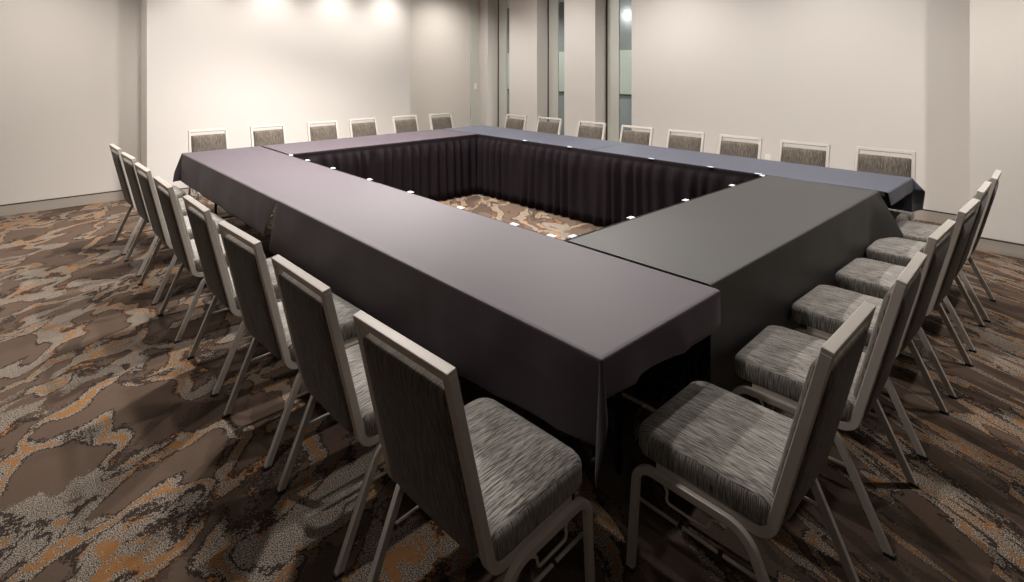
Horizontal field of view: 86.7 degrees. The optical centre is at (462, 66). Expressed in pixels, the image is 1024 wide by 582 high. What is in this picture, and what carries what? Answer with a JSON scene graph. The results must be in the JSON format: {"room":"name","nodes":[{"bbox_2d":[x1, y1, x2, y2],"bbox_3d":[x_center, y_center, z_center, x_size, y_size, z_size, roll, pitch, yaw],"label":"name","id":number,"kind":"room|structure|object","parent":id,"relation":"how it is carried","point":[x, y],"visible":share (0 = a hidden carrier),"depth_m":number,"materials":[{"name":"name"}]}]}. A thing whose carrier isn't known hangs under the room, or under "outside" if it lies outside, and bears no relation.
{"room":"conference room","nodes":[
{"label":"conference room","id":0,"kind":"room"},
{"bbox_2d":[0,0,140,204],"bbox_3d":[-5.604,0.058,5.398,4.140,3.100,0.150,0,0,-40],"label":"wall","id":1,"kind":"structure","parent":0,"point":[70,70],"depth_m":6.20,"materials":[{"name":"paint"}]},
{"bbox_2d":[0,188,200,215],"bbox_3d":[-3.988,1.556,6.415,7.922,0.105,0.382,0,0,-40],"label":"baseboard","id":2,"kind":"structure","parent":1,"relation":"attached to","point":[113,196],"depth_m":6.17,"materials":[{"name":"paint"}]},
{"bbox_2d":[141,0,409,187],"bbox_3d":[-2.617,0.058,7.991,3.770,3.100,1.000,0,0,-40],"label":"wall","id":3,"kind":"structure","parent":0,"point":[236,66],"depth_m":7.30,"materials":[{"name":"paint"}]},
{"bbox_2d":[410,0,479,130],"bbox_3d":[-0.458,0.058,10.370,2.600,3.100,0.150,0,0,-40],"label":"wall","id":4,"kind":"structure","parent":0,"point":[439,29],"depth_m":10.31,"materials":[{"name":"paint"}]},
{"bbox_2d":[470,0,477,125],"bbox_3d":[0.234,0.058,10.836,0.181,3.100,0.030,0,0,-40],"label":"trim","id":5,"kind":"structure","parent":4,"relation":"attached to","point":[473,3],"depth_m":10.81,"materials":[{"name":"grey metal"}]},
{"bbox_2d":[480,0,497,126],"bbox_3d":[0.497,0.058,11.022,0.300,3.100,0.385,0,0,-40],"label":"wall pier","id":6,"kind":"object","parent":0,"point":[488,8],"visible":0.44,"depth_m":10.87,"materials":[{"name":"beige paint"}]},
{"bbox_2d":[498,0,506,127],"bbox_3d":[0.920,0.058,10.715,0.080,3.100,0.590,0,0,-40],"label":"window","id":7,"kind":"structure","parent":6,"relation":"attached to","point":[502,4],"depth_m":10.83,"materials":[{"name":"grey metal"}]},
{"bbox_2d":[0,193,1023,581],"bbox_3d":[-0.146,1.658,5.955,13.600,0.100,15.000,0,0,-40],"label":"floor","id":8,"kind":"structure","parent":0,"point":[119,461],"depth_m":2.21,"materials":[{"name":"carpet"}]},
{"bbox_2d":[109,144,185,254],"bbox_3d":[-2.868,1.153,4.947,0.567,0.910,0.468,0,0,-41],"label":"banquet chair","id":9,"kind":"object","parent":8,"relation":"on","point":[116,152],"visible":0.31,"depth_m":4.72,"materials":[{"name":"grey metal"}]},
{"bbox_2d":[121,152,205,276],"bbox_3d":[-2.456,1.153,4.466,0.567,0.910,0.468,0,0,-42],"label":"banquet chair","id":10,"kind":"object","parent":8,"relation":"on","point":[128,160],"visible":0.3,"depth_m":4.26,"materials":[{"name":"grey metal"}]},
{"bbox_2d":[134,162,226,305],"bbox_3d":[-2.050,1.153,3.974,0.567,0.910,0.468,0,0,-41],"label":"banquet chair","id":11,"kind":"object","parent":8,"relation":"on","point":[146,181],"visible":0.42,"depth_m":3.73,"materials":[{"name":"grey metal"}]},
{"bbox_2d":[153,176,228,343],"bbox_3d":[-1.629,1.153,3.478,0.567,0.910,0.468,0,0,-40],"label":"banquet chair","id":12,"kind":"object","parent":8,"relation":"on","point":[185,250],"visible":0.54,"depth_m":3.23,"materials":[{"name":"grey metal"}]},
{"bbox_2d":[188,128,228,201],"bbox_3d":[-2.695,1.153,5.872,0.468,0.910,0.567,0,0,-39],"label":"banquet chair","id":13,"kind":"object","parent":8,"relation":"on","point":[197,143],"visible":0.16,"depth_m":6.01,"materials":[{"name":"grey fabric"}]},
{"bbox_2d":[183,195,280,396],"bbox_3d":[-1.175,1.153,2.966,0.567,0.910,0.468,0,0,-40],"label":"banquet chair","id":14,"kind":"object","parent":8,"relation":"on","point":[218,278],"visible":0.5,"depth_m":2.73,"materials":[{"name":"grey metal"}]},
{"bbox_2d":[214,201,276,225],"bbox_3d":[-1.688,1.235,4.651,0.738,0.746,2.441,0,0,-40],"label":"folding table","id":15,"kind":"object","parent":8,"relation":"on","point":[215,205],"visible":0.05,"depth_m":5.27,"materials":[{"name":"laminate"}]},
{"bbox_2d":[173,146,377,235],"bbox_3d":[-1.737,0.994,4.640,0.828,0.284,2.506,0,0,-40],"label":"tablecloth","id":16,"kind":"object","parent":15,"relation":"on","point":[247,183],"visible":1,"depth_m":4.29,"materials":[{"name":"grey fabric"}]},
{"bbox_2d":[292,156,562,240],"bbox_3d":[-0.586,1.225,3.968,0.085,0.742,3.407,0,0,-40],"label":"table skirt","id":17,"kind":"object","parent":16,"relation":"attached to","point":[292,156],"visible":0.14,"depth_m":3.79,"materials":[{"name":"black fabric"}]},
{"bbox_2d":[250,124,286,146],"bbox_3d":[-2.177,1.153,6.313,0.468,0.910,0.566,0,0,-40],"label":"banquet chair","id":18,"kind":"object","parent":8,"relation":"on","point":[276,136],"visible":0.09,"depth_m":6.46,"materials":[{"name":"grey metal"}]},
{"bbox_2d":[218,220,363,471],"bbox_3d":[-0.761,1.153,2.487,0.567,0.910,0.468,0,0,-43],"label":"banquet chair","id":19,"kind":"object","parent":8,"relation":"on","point":[264,318],"visible":0.54,"depth_m":2.28,"materials":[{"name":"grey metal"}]},
{"bbox_2d":[307,120,338,140],"bbox_3d":[-1.635,1.153,6.758,0.468,0.910,0.566,0,0,-40],"label":"banquet chair","id":20,"kind":"object","parent":8,"relation":"on","point":[316,133],"visible":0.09,"depth_m":6.90,"materials":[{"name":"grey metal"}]},
{"bbox_2d":[271,254,386,580],"bbox_3d":[-0.361,1.153,2.031,0.567,0.910,0.468,0,0,-41],"label":"banquet chair","id":21,"kind":"object","parent":8,"relation":"on","point":[334,376],"visible":0.54,"depth_m":1.81,"materials":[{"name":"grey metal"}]},
{"bbox_2d":[349,117,377,136],"bbox_3d":[-1.189,1.153,7.165,0.468,0.910,0.566,0,0,-40],"label":"banquet chair","id":22,"kind":"object","parent":8,"relation":"on","point":[367,128],"visible":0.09,"depth_m":7.30,"materials":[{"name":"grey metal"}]},
{"bbox_2d":[392,115,418,132],"bbox_3d":[-0.661,1.153,7.586,0.468,0.910,0.566,0,0,-40],"label":"banquet chair","id":23,"kind":"object","parent":8,"relation":"on","point":[409,125],"visible":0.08,"depth_m":7.72,"materials":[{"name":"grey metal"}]},
{"bbox_2d":[429,113,453,129],"bbox_3d":[-0.162,1.153,7.951,0.468,0.910,0.566,0,0,-40],"label":"banquet chair","id":24,"kind":"object","parent":8,"relation":"on","point":[440,122],"visible":0.09,"depth_m":8.09,"materials":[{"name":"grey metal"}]},
{"bbox_2d":[353,310,594,581],"bbox_3d":[0.034,1.153,1.577,0.567,0.910,0.468,0,0,-43],"label":"banquet chair","id":25,"kind":"object","parent":8,"relation":"on","point":[501,486],"visible":1,"depth_m":1.44,"materials":[{"name":"fabric"}]},
{"bbox_2d":[504,114,527,129],"bbox_3d":[0.591,1.153,7.734,0.567,0.910,0.468,0,0,-38],"label":"banquet chair","id":26,"kind":"object","parent":8,"relation":"on","point":[519,124],"visible":0.12,"depth_m":7.83,"materials":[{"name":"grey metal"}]},
{"bbox_2d":[536,116,561,134],"bbox_3d":[1.015,1.153,7.316,0.566,0.910,0.468,0,0,-40],"label":"banquet chair","id":27,"kind":"object","parent":8,"relation":"on","point":[542,126],"visible":0.07,"depth_m":7.42,"materials":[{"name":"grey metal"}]},
{"bbox_2d":[576,120,605,139],"bbox_3d":[1.462,1.153,6.745,0.566,0.910,0.468,0,0,-40],"label":"banquet chair","id":28,"kind":"object","parent":8,"relation":"on","point":[583,131],"visible":0.08,"depth_m":6.86,"materials":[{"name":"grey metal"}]},
{"bbox_2d":[568,391,621,500],"bbox_3d":[-0.098,1.235,2.767,0.738,0.746,2.441,0,0,-40],"label":"folding table","id":29,"kind":"object","parent":8,"relation":"on","point":[617,443],"visible":0.04,"depth_m":2.13,"materials":[{"name":"metal"}]},
{"bbox_2d":[269,183,720,487],"bbox_3d":[-0.133,1.025,2.784,0.858,0.351,2.649,0,0,-40],"label":"tablecloth","id":30,"kind":"object","parent":29,"relation":"on","point":[552,328],"visible":0.98,"depth_m":2.12,"materials":[{"name":"grey fabric"}]},
{"bbox_2d":[619,125,653,145],"bbox_3d":[1.867,1.153,6.209,0.566,0.910,0.468,0,0,-40],"label":"banquet chair","id":31,"kind":"object","parent":8,"relation":"on","point":[626,136],"visible":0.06,"depth_m":6.32,"materials":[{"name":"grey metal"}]},
{"bbox_2d":[568,242,709,393],"bbox_3d":[1.677,1.235,3.183,2.462,0.746,0.688,0,0,-40],"label":"folding table","id":32,"kind":"object","parent":8,"relation":"on","point":[687,353],"visible":0.04,"depth_m":2.47,"materials":[{"name":"laminate"}]},
{"bbox_2d":[563,175,766,241],"bbox_3d":[1.434,1.225,3.471,2.487,0.743,0.085,0,0,-40],"label":"table skirt","id":33,"kind":"object","parent":32,"relation":"attached to","point":[566,240],"visible":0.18,"depth_m":3.18,"materials":[{"name":"black fabric"}]},
{"bbox_2d":[568,176,902,395],"bbox_3d":[1.738,1.123,3.134,2.481,0.541,0.838,0,0,-40],"label":"tablecloth","id":34,"kind":"object","parent":32,"relation":"on","point":[764,243],"visible":0.81,"depth_m":2.77,"materials":[{"name":"grey fabric"}]},
{"bbox_2d":[666,129,704,151],"bbox_3d":[2.257,1.153,5.756,0.566,0.910,0.468,0,0,-40],"label":"banquet chair","id":35,"kind":"object","parent":8,"relation":"on","point":[673,141],"visible":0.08,"depth_m":5.87,"materials":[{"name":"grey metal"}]},
{"bbox_2d":[717,134,762,158],"bbox_3d":[2.617,1.153,5.298,0.566,0.910,0.468,0,0,-40],"label":"banquet chair","id":36,"kind":"object","parent":8,"relation":"on","point":[732,148],"visible":0.07,"depth_m":5.42,"materials":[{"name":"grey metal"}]},
{"bbox_2d":[625,301,875,581],"bbox_3d":[0.884,1.153,1.674,0.468,0.910,0.567,0,0,-41],"label":"banquet chair","id":37,"kind":"object","parent":8,"relation":"on","point":[748,465],"visible":1,"depth_m":1.56,"materials":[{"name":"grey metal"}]},
{"bbox_2d":[778,140,830,166],"bbox_3d":[2.990,1.153,4.863,0.566,0.910,0.468,0,0,-40],"label":"banquet chair","id":38,"kind":"object","parent":8,"relation":"on","point":[821,158],"visible":0.12,"depth_m":4.98,"materials":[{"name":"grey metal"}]},
{"bbox_2d":[767,175,887,196],"bbox_3d":[2.384,1.235,4.862,0.738,0.746,2.441,0,0,-40],"label":"folding table","id":39,"kind":"object","parent":8,"relation":"on","point":[883,194],"visible":0.15,"depth_m":3.71,"materials":[{"name":"laminate"}]},
{"bbox_2d":[477,134,760,226],"bbox_3d":[1.283,1.226,5.545,0.084,0.744,3.407,0,0,-40],"label":"table skirt","id":40,"kind":"object","parent":39,"relation":"attached to","point":[605,189],"visible":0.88,"depth_m":5.54,"materials":[{"name":"black fabric"}]},
{"bbox_2d":[591,143,924,211],"bbox_3d":[2.459,0.988,4.878,0.875,0.271,2.530,0,0,-40],"label":"tablecloth","id":41,"kind":"object","parent":39,"relation":"on","point":[904,194],"visible":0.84,"depth_m":4.41,"materials":[{"name":"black fabric"}]},
{"bbox_2d":[731,251,927,560],"bbox_3d":[1.408,1.153,2.101,0.468,0.910,0.567,0,0,-42],"label":"banquet chair","id":42,"kind":"object","parent":8,"relation":"on","point":[777,362],"visible":0.71,"depth_m":1.98,"materials":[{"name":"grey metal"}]},
{"bbox_2d":[792,219,955,459],"bbox_3d":[1.916,1.153,2.549,0.468,0.910,0.567,0,0,-39],"label":"banquet chair","id":43,"kind":"object","parent":8,"relation":"on","point":[823,310],"visible":0.61,"depth_m":2.48,"materials":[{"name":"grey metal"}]},
{"bbox_2d":[854,146,915,222],"bbox_3d":[3.416,1.153,4.441,0.567,0.910,0.468,0,0,-41],"label":"banquet chair","id":44,"kind":"object","parent":8,"relation":"on","point":[888,165],"visible":0.18,"depth_m":4.54,"materials":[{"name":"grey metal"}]},
{"bbox_2d":[835,198,979,399],"bbox_3d":[2.408,1.153,2.950,0.468,0.910,0.567,0,0,-39],"label":"banquet chair","id":45,"kind":"object","parent":8,"relation":"on","point":[870,277],"visible":0.58,"depth_m":2.85,"materials":[{"name":"grey fabric"}]},
{"bbox_2d":[866,181,991,352],"bbox_3d":[2.898,1.153,3.378,0.468,0.910,0.567,0,0,-41],"label":"banquet chair","id":46,"kind":"object","parent":8,"relation":"on","point":[892,250],"visible":0.37,"depth_m":3.33,"materials":[{"name":"grey fabric"}]},
{"bbox_2d":[897,169,1001,322],"bbox_3d":[3.323,1.153,3.737,0.468,0.910,0.567,0,0,-42],"label":"banquet chair","id":47,"kind":"object","parent":8,"relation":"on","point":[911,230],"visible":0.36,"depth_m":3.62,"materials":[{"name":"grey metal"}]},
{"bbox_3d":[-0.996,1.235,6.349,2.462,0.746,0.738,0,0,-40],"label":"folding table","id":48,"kind":"object","parent":8,"relation":"on","visible":0},
{"bbox_2d":[261,129,473,153],"bbox_3d":[-1.005,0.988,6.366,2.454,0.271,0.772,0,0,-40],"label":"tablecloth","id":49,"kind":"object","parent":48,"relation":"on","point":[331,144],"visible":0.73,"depth_m":6.18,"materials":[{"name":"grey fabric"}]},
{"bbox_2d":[287,134,477,200],"bbox_3d":[-0.737,1.224,6.042,2.487,0.741,0.084,0,0,-40],"label":"table skirt","id":50,"kind":"object","parent":48,"relation":"attached to","point":[437,169],"visible":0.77,"depth_m":6.21,"materials":[{"name":"black fabric"}]},
{"bbox_3d":[0.795,1.235,6.746,0.738,0.746,2.441,0,0,-40],"label":"folding table","id":51,"kind":"object","parent":8,"relation":"on","visible":0},
{"bbox_2d":[445,125,627,149],"bbox_3d":[0.811,0.996,6.787,0.817,0.286,2.500,0,0,-40],"label":"tablecloth","id":52,"kind":"object","parent":51,"relation":"on","point":[539,137],"visible":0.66,"depth_m":6.54,"materials":[{"name":"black fabric"}]},
{"bbox_2d":[509,0,546,131],"bbox_3d":[1.242,0.058,10.139,0.300,3.100,0.705,0,0,-40],"label":"wall pier","id":53,"kind":"object","parent":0,"point":[527,18],"visible":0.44,"depth_m":9.95,"materials":[{"name":"beige paint"}]},
{"bbox_2d":[507,0,631,134],"bbox_3d":[2.832,0.058,11.806,0.100,3.100,9.500,0,0,-40],"label":"window","id":54,"kind":"structure","parent":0,"point":[625,5],"depth_m":11.16,"materials":[{"name":"glass"}]},
{"bbox_2d":[507,89,631,95],"bbox_3d":[2.821,0.573,11.796,0.130,0.030,9.500,0,0,-40],"label":"trim","id":55,"kind":"structure","parent":54,"relation":"attached to","point":[507,89],"depth_m":11.11,"materials":[{"name":"metal"}]},
{"bbox_2d":[564,0,605,139],"bbox_3d":[2.079,0.058,9.148,0.300,3.100,0.640,0,0,-40],"label":"wall pier","id":56,"kind":"object","parent":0,"point":[584,20],"visible":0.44,"depth_m":8.97,"materials":[{"name":"beige paint"}]},
{"bbox_2d":[547,0,558,122],"bbox_3d":[1.773,0.058,9.704,0.080,3.100,0.605,0,0,-40],"label":"window","id":57,"kind":"structure","parent":56,"relation":"attached to","point":[552,5],"depth_m":9.82,"materials":[{"name":"grey metal"}]},
{"bbox_2d":[632,0,969,213],"bbox_3d":[3.979,0.058,6.904,0.290,3.100,3.910,0,0,-40],"label":"wall","id":58,"kind":"structure","parent":0,"point":[845,75],"depth_m":6.41,"materials":[{"name":"beige paint"}]},
{"bbox_2d":[606,0,619,141],"bbox_3d":[2.602,0.058,8.722,0.080,3.100,0.645,0,0,-40],"label":"window","id":59,"kind":"structure","parent":58,"relation":"in","point":[612,6],"depth_m":8.85,"materials":[{"name":"grey metal"}]},
{"bbox_2d":[765,154,770,159],"bbox_3d":[3.859,1.163,6.814,0.010,0.116,0.072,0,0,-40],"label":"wall outlet","id":60,"kind":"object","parent":58,"relation":"attached to","point":[767,157],"visible":0.54,"depth_m":6.81,"materials":[{"name":"white plastic"}]},
{"bbox_2d":[923,209,956,215],"bbox_3d":[3.865,1.496,6.808,0.008,0.014,3.910,0,0,-40],"label":"trim","id":61,"kind":"structure","parent":58,"relation":"attached to","point":[923,209],"depth_m":5.56,"materials":[{"name":"grey wood"}]},
{"bbox_2d":[970,0,1023,243],"bbox_3d":[5.973,0.058,3.798,0.970,3.100,3.410,0,0,-40],"label":"wall","id":62,"kind":"structure","parent":0,"point":[996,26],"depth_m":4.65,"materials":[{"name":"paint"}]},
{"bbox_2d":[914,210,1023,258],"bbox_3d":[4.650,1.556,5.240,0.832,0.105,7.320,0,0,-40],"label":"baseboard","id":63,"kind":"structure","parent":62,"relation":"attached to","point":[1007,249],"depth_m":4.70,"materials":[{"name":"plastic"}]},
{"bbox_2d":[980,237,1023,245],"bbox_3d":[5.904,1.496,3.748,0.816,0.014,3.422,0,0,-40],"label":"trim","id":64,"kind":"structure","parent":62,"relation":"attached to","point":[980,237],"depth_m":4.63,"materials":[{"name":"grey wood"}]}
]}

